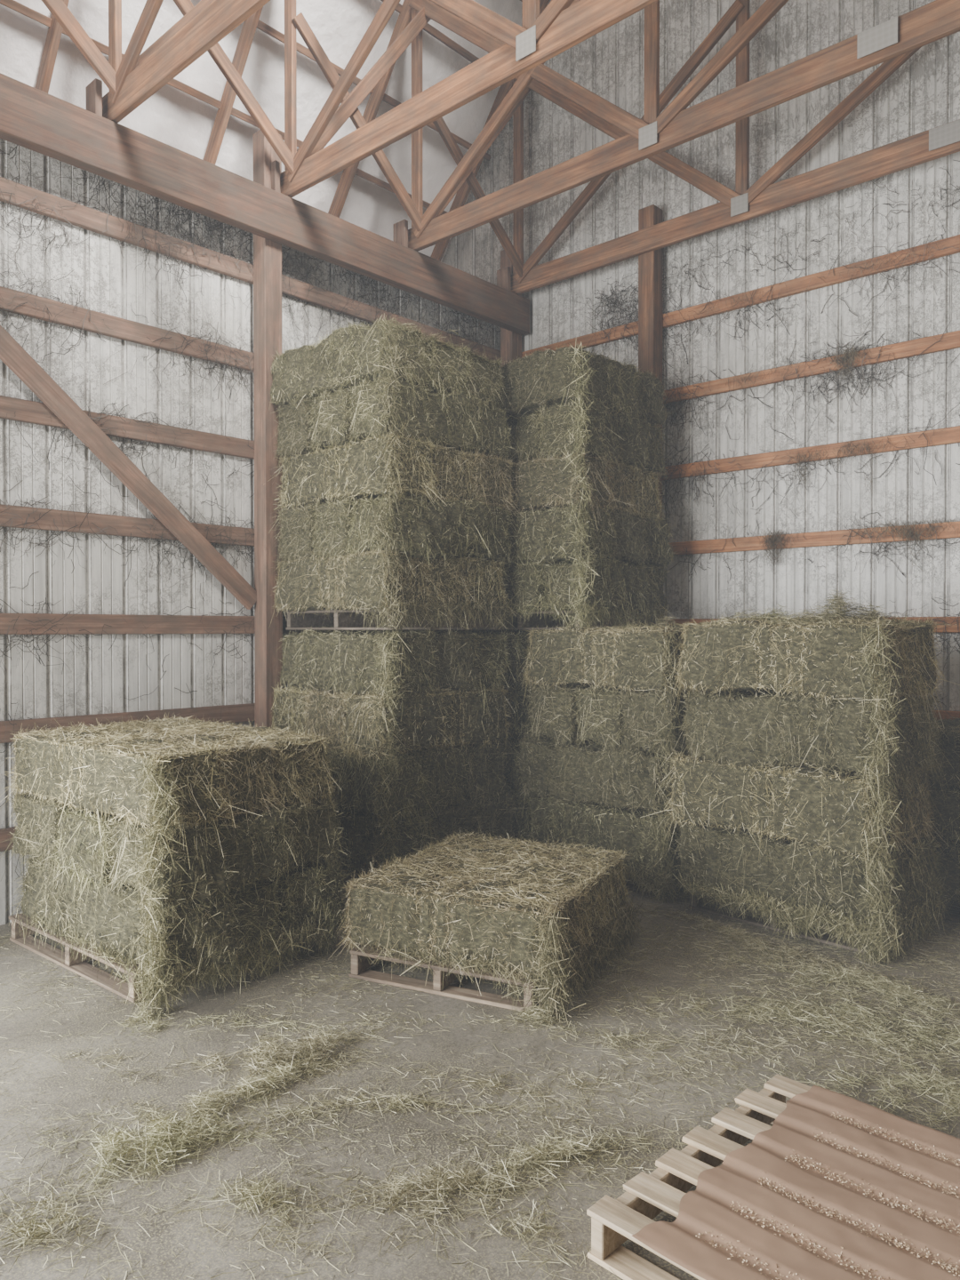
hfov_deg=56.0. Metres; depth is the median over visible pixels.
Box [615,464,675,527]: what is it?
hay bale
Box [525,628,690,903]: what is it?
fringe
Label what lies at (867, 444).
tuft
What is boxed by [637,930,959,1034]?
heap
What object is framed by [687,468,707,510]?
tuft
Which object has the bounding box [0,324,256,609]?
diagonal brace
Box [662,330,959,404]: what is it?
beam
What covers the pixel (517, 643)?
hay bale
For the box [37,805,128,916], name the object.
hay bale
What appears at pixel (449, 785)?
hay bale
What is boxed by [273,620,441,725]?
hay bale
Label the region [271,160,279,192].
block
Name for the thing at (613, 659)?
hay bale
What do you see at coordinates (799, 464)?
tuft
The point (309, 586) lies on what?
hay bale
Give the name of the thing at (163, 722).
hay
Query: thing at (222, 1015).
heap
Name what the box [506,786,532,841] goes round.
hay bale
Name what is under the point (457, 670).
hay bale
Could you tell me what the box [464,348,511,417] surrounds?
hay bale
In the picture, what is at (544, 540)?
hay bale
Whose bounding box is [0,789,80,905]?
hay bale
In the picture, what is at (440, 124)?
brace
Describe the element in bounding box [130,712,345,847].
hay bale
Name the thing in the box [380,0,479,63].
purlin
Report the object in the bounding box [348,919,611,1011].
pallet
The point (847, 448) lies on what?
tuft
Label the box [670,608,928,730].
hay bale
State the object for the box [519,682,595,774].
hay bale
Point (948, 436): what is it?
beam
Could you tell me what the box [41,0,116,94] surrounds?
brace
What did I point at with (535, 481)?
hay bale
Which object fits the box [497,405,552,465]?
hay bale
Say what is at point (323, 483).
hay bale
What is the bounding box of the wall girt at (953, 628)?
[664,616,959,632]
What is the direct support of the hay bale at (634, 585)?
on the pallet at (518, 624)
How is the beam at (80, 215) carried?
attached to the wall at (113, 282)
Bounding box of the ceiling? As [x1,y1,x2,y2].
[0,0,549,262]
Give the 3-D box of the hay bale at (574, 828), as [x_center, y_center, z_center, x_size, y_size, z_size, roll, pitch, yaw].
[0.852,1.304,5.940,1.267,0.725,0.638,1,1,43]
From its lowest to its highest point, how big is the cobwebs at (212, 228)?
4.611 m
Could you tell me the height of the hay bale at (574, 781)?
0.746 m
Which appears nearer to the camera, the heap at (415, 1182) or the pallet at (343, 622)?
the heap at (415, 1182)
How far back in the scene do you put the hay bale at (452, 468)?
5.79 m
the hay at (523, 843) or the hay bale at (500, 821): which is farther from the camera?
the hay bale at (500, 821)
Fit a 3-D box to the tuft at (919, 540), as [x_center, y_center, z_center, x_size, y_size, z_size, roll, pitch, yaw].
[2.810,-0.516,5.852,0.213,0.467,0.130,1,1,42]
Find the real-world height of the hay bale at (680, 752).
0.748 m
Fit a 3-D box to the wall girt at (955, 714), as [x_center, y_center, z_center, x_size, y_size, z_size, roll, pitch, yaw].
[3.917,0.512,4.905,9.900,0.100,0.040,1,1,42]
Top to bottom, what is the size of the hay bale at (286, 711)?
0.651 m
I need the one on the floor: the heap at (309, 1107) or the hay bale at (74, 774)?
the heap at (309, 1107)
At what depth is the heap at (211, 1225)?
2.44 m
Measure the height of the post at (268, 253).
5.020 m
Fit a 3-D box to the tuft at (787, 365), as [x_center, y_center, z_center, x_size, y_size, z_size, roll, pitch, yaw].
[1.968,-1.872,6.578,0.929,0.222,0.194,1,1,42]
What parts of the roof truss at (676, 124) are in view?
gusset plate, gusset plate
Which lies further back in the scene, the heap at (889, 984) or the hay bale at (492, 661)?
the hay bale at (492, 661)
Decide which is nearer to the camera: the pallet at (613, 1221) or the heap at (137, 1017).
the pallet at (613, 1221)
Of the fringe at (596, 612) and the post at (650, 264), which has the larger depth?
the post at (650, 264)
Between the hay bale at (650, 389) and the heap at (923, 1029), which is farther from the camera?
the hay bale at (650, 389)
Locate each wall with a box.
[0,138,500,925]
[442,0,959,711]
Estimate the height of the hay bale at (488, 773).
0.715 m
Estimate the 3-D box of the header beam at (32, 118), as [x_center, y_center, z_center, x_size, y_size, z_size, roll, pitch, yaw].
[-2.770,-2.824,4.522,0.090,0.300,9.450,1,1,42]
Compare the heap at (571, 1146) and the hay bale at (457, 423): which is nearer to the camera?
the heap at (571, 1146)
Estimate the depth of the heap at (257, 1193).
2.58 m
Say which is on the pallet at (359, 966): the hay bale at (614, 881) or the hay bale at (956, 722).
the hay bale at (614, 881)
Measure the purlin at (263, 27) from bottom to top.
0.076 m
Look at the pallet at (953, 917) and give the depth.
5.19 m
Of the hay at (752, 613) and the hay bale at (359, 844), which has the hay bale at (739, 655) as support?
the hay at (752, 613)
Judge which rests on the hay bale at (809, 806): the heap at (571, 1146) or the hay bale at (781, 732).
the hay bale at (781, 732)
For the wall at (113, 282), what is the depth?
5.54 m
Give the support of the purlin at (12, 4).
attached to the roof truss at (559, 28)
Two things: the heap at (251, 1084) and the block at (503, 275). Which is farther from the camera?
the block at (503, 275)
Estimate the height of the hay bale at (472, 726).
0.650 m
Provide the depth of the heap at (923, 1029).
3.76 m
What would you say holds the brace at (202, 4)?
attached to the roof truss at (559, 28)
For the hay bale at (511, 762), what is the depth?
6.32 m
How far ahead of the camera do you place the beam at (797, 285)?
6.43 m
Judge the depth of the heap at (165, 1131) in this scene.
2.82 m
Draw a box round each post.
[253,129,282,727]
[500,249,521,366]
[638,204,663,626]
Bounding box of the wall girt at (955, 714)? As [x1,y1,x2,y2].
[932,710,959,719]
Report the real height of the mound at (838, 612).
0.210 m
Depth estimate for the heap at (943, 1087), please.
3.22 m
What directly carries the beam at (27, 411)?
attached to the wall at (113, 282)
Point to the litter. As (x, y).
(735, 924)
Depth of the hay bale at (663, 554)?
6.56 m
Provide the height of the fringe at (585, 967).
0.485 m
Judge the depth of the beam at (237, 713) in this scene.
5.54 m
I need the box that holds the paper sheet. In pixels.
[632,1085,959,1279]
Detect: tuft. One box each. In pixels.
[664,278,811,321]
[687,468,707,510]
[693,365,788,397]
[748,527,799,568]
[761,517,958,549]
[773,434,905,471]
[784,238,957,286]
[789,452,816,500]
[816,345,870,383]
[850,444,883,495]
[900,529,930,594]
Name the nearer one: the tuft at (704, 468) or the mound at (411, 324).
the mound at (411, 324)
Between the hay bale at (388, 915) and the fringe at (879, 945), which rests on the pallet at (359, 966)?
the hay bale at (388, 915)
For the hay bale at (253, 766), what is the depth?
4.27 m
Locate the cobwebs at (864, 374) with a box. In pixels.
[572,160,959,718]
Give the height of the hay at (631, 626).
0.072 m
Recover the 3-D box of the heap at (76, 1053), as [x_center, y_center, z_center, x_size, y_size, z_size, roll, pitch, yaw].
[-1.491,1.588,3.470,0.753,0.038,0.327,0,1,19]
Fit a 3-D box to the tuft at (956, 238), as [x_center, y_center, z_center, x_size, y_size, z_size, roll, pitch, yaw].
[2.602,-2.458,5.995,1.177,0.210,0.212,1,1,42]
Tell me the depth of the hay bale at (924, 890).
4.84 m
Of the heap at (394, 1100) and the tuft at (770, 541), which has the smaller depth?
the heap at (394, 1100)
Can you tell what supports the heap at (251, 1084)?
on the floor
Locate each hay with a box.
[12,713,319,757]
[309,322,496,360]
[350,828,630,912]
[531,621,685,630]
[685,606,930,624]
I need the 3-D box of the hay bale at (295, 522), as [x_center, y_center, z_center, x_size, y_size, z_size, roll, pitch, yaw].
[-0.857,-0.688,6.413,0.669,0.672,1.353,1,1,42]
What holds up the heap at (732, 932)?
on the floor
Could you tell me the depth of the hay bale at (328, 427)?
5.70 m
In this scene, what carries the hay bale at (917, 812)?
on the hay bale at (727, 859)
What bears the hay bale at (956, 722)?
on the hay bale
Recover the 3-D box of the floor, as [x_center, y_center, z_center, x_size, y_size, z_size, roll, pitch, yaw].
[-0.051,1.734,-0.704,12.400,0.150,14.300,1,1,42]
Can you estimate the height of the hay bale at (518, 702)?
0.724 m
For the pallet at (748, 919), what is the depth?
5.04 m
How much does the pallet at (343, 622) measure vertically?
0.129 m
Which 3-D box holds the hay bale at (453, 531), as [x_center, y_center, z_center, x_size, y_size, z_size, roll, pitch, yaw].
[-0.305,-0.682,5.883,0.669,0.672,1.353,1,1,42]
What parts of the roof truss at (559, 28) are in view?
gusset plate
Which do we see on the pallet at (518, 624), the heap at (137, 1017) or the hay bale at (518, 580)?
the hay bale at (518, 580)
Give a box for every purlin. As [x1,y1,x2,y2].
[0,0,447,215]
[256,19,491,160]
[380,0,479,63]
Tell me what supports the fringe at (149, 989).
on the floor
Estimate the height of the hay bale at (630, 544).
0.627 m
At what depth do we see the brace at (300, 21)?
6.42 m
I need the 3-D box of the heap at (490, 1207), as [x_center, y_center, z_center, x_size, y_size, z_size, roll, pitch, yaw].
[0.090,1.591,2.442,0.703,0.056,0.394,1,1,42]
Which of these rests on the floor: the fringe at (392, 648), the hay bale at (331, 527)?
the fringe at (392, 648)
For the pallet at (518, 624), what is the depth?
6.41 m
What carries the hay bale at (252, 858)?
on the hay bale at (317, 894)
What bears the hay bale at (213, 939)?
on the pallet at (76, 965)
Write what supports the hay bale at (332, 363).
on the hay bale at (328, 427)
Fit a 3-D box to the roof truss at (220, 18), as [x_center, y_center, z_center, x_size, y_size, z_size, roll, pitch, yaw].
[0.880,-5.456,2.446,10.977,4.994,0.064,1,1,42]
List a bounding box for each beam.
[0,72,529,335]
[0,176,500,364]
[0,286,253,371]
[0,395,295,462]
[0,504,254,546]
[0,613,469,634]
[0,703,254,743]
[521,234,959,358]
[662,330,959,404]
[662,425,959,479]
[668,521,959,555]
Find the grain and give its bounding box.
[695,1112,959,1279]
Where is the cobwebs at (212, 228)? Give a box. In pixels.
[0,142,501,874]
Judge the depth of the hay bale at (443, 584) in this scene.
5.77 m
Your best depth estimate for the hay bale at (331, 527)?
5.72 m
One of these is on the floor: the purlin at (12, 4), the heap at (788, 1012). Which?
the heap at (788, 1012)
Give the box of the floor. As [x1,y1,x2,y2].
[0,873,959,1279]
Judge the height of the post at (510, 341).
5.020 m
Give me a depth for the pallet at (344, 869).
5.81 m
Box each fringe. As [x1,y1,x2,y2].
[7,748,345,1021]
[277,312,517,629]
[319,632,412,882]
[344,895,650,1031]
[504,340,675,629]
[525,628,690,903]
[670,618,952,968]
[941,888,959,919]
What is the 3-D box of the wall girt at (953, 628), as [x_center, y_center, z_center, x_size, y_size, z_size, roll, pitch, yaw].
[3.917,-0.088,4.898,9.900,0.100,0.040,1,1,42]
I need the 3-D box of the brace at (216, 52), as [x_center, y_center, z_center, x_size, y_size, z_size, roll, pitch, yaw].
[-1.642,-3.657,5.601,0.038,1.103,1.273,1,1,42]
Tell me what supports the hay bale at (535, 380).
on the hay bale at (523, 440)
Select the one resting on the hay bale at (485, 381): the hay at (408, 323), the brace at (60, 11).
the hay at (408, 323)
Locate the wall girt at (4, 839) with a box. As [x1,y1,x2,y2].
[0,825,17,851]
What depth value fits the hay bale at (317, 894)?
4.51 m
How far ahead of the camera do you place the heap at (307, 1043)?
3.41 m
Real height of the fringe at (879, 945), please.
1.712 m
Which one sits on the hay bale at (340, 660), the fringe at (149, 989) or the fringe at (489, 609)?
the fringe at (489, 609)
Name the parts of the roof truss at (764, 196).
gusset plate, gusset plate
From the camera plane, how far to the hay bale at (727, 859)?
4.86 m
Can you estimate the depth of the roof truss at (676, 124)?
5.57 m
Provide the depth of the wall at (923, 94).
6.48 m
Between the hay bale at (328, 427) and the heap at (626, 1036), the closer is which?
the heap at (626, 1036)
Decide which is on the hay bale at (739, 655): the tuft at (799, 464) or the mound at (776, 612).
the mound at (776, 612)
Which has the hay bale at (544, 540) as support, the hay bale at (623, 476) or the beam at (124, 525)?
the hay bale at (623, 476)
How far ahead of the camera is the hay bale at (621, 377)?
6.28 m
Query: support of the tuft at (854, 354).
on the beam at (909, 348)
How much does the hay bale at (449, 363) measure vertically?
0.664 m
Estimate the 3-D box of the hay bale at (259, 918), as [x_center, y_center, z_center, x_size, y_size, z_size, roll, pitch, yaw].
[-1.604,1.341,4.717,1.708,0.623,0.570,1,1,40]
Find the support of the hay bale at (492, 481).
on the hay bale at (453, 531)
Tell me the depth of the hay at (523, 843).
4.52 m
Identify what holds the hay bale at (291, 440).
on the hay bale at (492, 481)
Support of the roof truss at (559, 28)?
on the header beam at (32, 118)
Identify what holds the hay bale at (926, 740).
on the hay bale at (809, 806)
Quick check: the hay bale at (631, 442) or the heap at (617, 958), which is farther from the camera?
the hay bale at (631, 442)
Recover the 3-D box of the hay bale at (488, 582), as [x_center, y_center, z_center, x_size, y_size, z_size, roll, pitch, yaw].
[-0.359,-0.292,6.442,1.403,0.678,0.613,0,1,42]
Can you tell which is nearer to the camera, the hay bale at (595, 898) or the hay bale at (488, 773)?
the hay bale at (595, 898)
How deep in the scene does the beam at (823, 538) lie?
6.33 m
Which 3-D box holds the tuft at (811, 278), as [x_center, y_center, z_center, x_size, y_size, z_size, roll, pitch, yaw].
[1.771,-2.458,6.761,1.461,0.205,0.204,1,1,42]
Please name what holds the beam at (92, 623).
attached to the wall at (113, 282)
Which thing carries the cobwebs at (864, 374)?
attached to the wall at (923, 94)
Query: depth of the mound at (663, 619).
5.71 m
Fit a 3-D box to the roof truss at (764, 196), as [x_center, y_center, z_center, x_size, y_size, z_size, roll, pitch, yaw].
[3.316,-5.488,5.123,10.977,4.994,0.064,1,1,42]
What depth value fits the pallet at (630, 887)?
5.67 m
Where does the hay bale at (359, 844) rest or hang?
on the pallet at (344, 869)
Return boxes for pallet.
[8,912,303,1003]
[285,608,503,630]
[326,864,366,890]
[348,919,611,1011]
[502,610,658,630]
[586,1074,811,1279]
[622,870,685,898]
[687,886,919,953]
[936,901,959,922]
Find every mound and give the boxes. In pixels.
[311,312,465,344]
[640,614,687,631]
[680,603,805,625]
[723,586,956,625]
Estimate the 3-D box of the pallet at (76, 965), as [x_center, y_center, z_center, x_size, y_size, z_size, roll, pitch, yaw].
[-1.710,1.528,4.746,1.280,0.129,0.955,1,1,40]
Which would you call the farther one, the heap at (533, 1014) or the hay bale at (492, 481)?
the hay bale at (492, 481)
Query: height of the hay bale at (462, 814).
0.715 m
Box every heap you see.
[0,1152,192,1279]
[4,1098,351,1223]
[6,1037,159,1084]
[24,1035,420,1148]
[32,1006,439,1042]
[40,1064,585,1183]
[46,1038,834,1133]
[57,1011,448,1116]
[113,1003,184,1042]
[119,1199,551,1265]
[142,1068,661,1164]
[143,1153,405,1255]
[215,1115,711,1216]
[220,1139,583,1265]
[332,1011,901,1077]
[429,1163,623,1279]
[467,917,691,1043]
[480,999,597,1035]
[574,980,959,1081]
[619,959,959,1067]
[623,901,959,989]
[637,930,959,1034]
[645,1024,959,1135]
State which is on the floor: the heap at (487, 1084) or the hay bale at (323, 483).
the heap at (487, 1084)
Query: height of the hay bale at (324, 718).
0.708 m
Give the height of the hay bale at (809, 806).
0.685 m
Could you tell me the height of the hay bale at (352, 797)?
0.683 m
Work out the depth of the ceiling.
6.91 m
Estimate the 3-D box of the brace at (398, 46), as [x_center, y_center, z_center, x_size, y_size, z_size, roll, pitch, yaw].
[-0.804,-3.982,6.458,0.038,1.639,1.248,1,1,42]
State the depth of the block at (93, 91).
5.17 m
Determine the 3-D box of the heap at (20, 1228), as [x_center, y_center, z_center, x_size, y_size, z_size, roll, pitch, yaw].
[-1.163,1.587,2.470,1.099,0.064,0.714,0,1,6]
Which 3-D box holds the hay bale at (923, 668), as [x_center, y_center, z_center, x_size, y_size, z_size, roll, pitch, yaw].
[1.987,0.160,5.274,0.625,0.678,1.444,-1,1,-43]
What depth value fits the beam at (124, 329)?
5.45 m
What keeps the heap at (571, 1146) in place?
on the floor
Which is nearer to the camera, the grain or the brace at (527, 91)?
the grain
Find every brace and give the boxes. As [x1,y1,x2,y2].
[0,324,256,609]
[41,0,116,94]
[133,0,214,70]
[173,0,294,174]
[291,12,421,231]
[309,7,431,156]
[432,117,523,277]
[435,87,530,217]
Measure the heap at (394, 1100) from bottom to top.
0.057 m
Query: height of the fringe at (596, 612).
1.879 m
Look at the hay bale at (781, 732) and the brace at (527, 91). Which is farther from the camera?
the brace at (527, 91)
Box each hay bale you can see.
[0,720,259,869]
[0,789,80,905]
[4,856,255,1009]
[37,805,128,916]
[69,714,291,856]
[91,796,354,946]
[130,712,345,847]
[221,876,292,995]
[261,313,441,423]
[263,427,443,523]
[265,678,313,736]
[268,497,341,583]
[269,539,448,638]
[269,856,351,967]
[271,392,327,474]
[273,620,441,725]
[296,685,351,763]
[301,384,364,469]
[301,490,378,579]
[310,746,443,847]
[320,556,476,640]
[320,809,439,885]
[332,681,517,785]
[332,859,591,1018]
[336,373,517,473]
[336,490,520,583]
[366,627,488,720]
[380,841,623,984]
[402,744,474,828]
[406,440,483,511]
[412,790,485,847]
[421,329,475,407]
[424,628,518,713]
[425,829,642,953]
[432,734,516,824]
[449,620,552,702]
[456,553,521,636]
[457,791,525,840]
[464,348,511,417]
[469,448,522,522]
[488,680,549,750]
[493,342,615,427]
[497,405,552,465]
[497,449,631,532]
[500,497,620,590]
[500,558,573,631]
[502,735,545,813]
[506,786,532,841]
[512,731,682,832]
[518,622,708,711]
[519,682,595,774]
[519,794,684,903]
[527,552,679,627]
[528,393,675,487]
[564,683,628,772]
[593,353,647,423]
[601,456,642,526]
[602,683,713,791]
[606,508,655,581]
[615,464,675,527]
[630,368,673,435]
[633,513,679,583]
[644,744,919,891]
[669,823,920,946]
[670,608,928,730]
[670,681,928,808]
[678,749,699,757]
[741,689,959,803]
[765,611,959,733]
[888,832,950,928]
[889,764,948,880]
[935,714,959,728]
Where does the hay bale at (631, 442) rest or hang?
on the hay bale at (650, 503)
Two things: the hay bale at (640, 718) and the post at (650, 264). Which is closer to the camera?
the hay bale at (640, 718)
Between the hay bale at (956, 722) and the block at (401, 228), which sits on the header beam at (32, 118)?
the block at (401, 228)
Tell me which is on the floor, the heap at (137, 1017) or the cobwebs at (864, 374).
the heap at (137, 1017)
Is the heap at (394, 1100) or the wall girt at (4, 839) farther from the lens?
the wall girt at (4, 839)
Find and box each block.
[85,78,102,116]
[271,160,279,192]
[393,219,407,247]
[496,266,510,290]
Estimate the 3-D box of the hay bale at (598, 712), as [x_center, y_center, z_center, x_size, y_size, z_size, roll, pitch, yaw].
[1.111,0.563,6.184,0.594,0.683,1.333,1,1,42]
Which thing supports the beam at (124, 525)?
attached to the wall at (113, 282)
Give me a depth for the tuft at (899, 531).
5.83 m
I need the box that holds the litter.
[0,879,959,1279]
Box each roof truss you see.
[35,0,270,122]
[203,0,658,197]
[328,0,959,251]
[430,0,959,294]

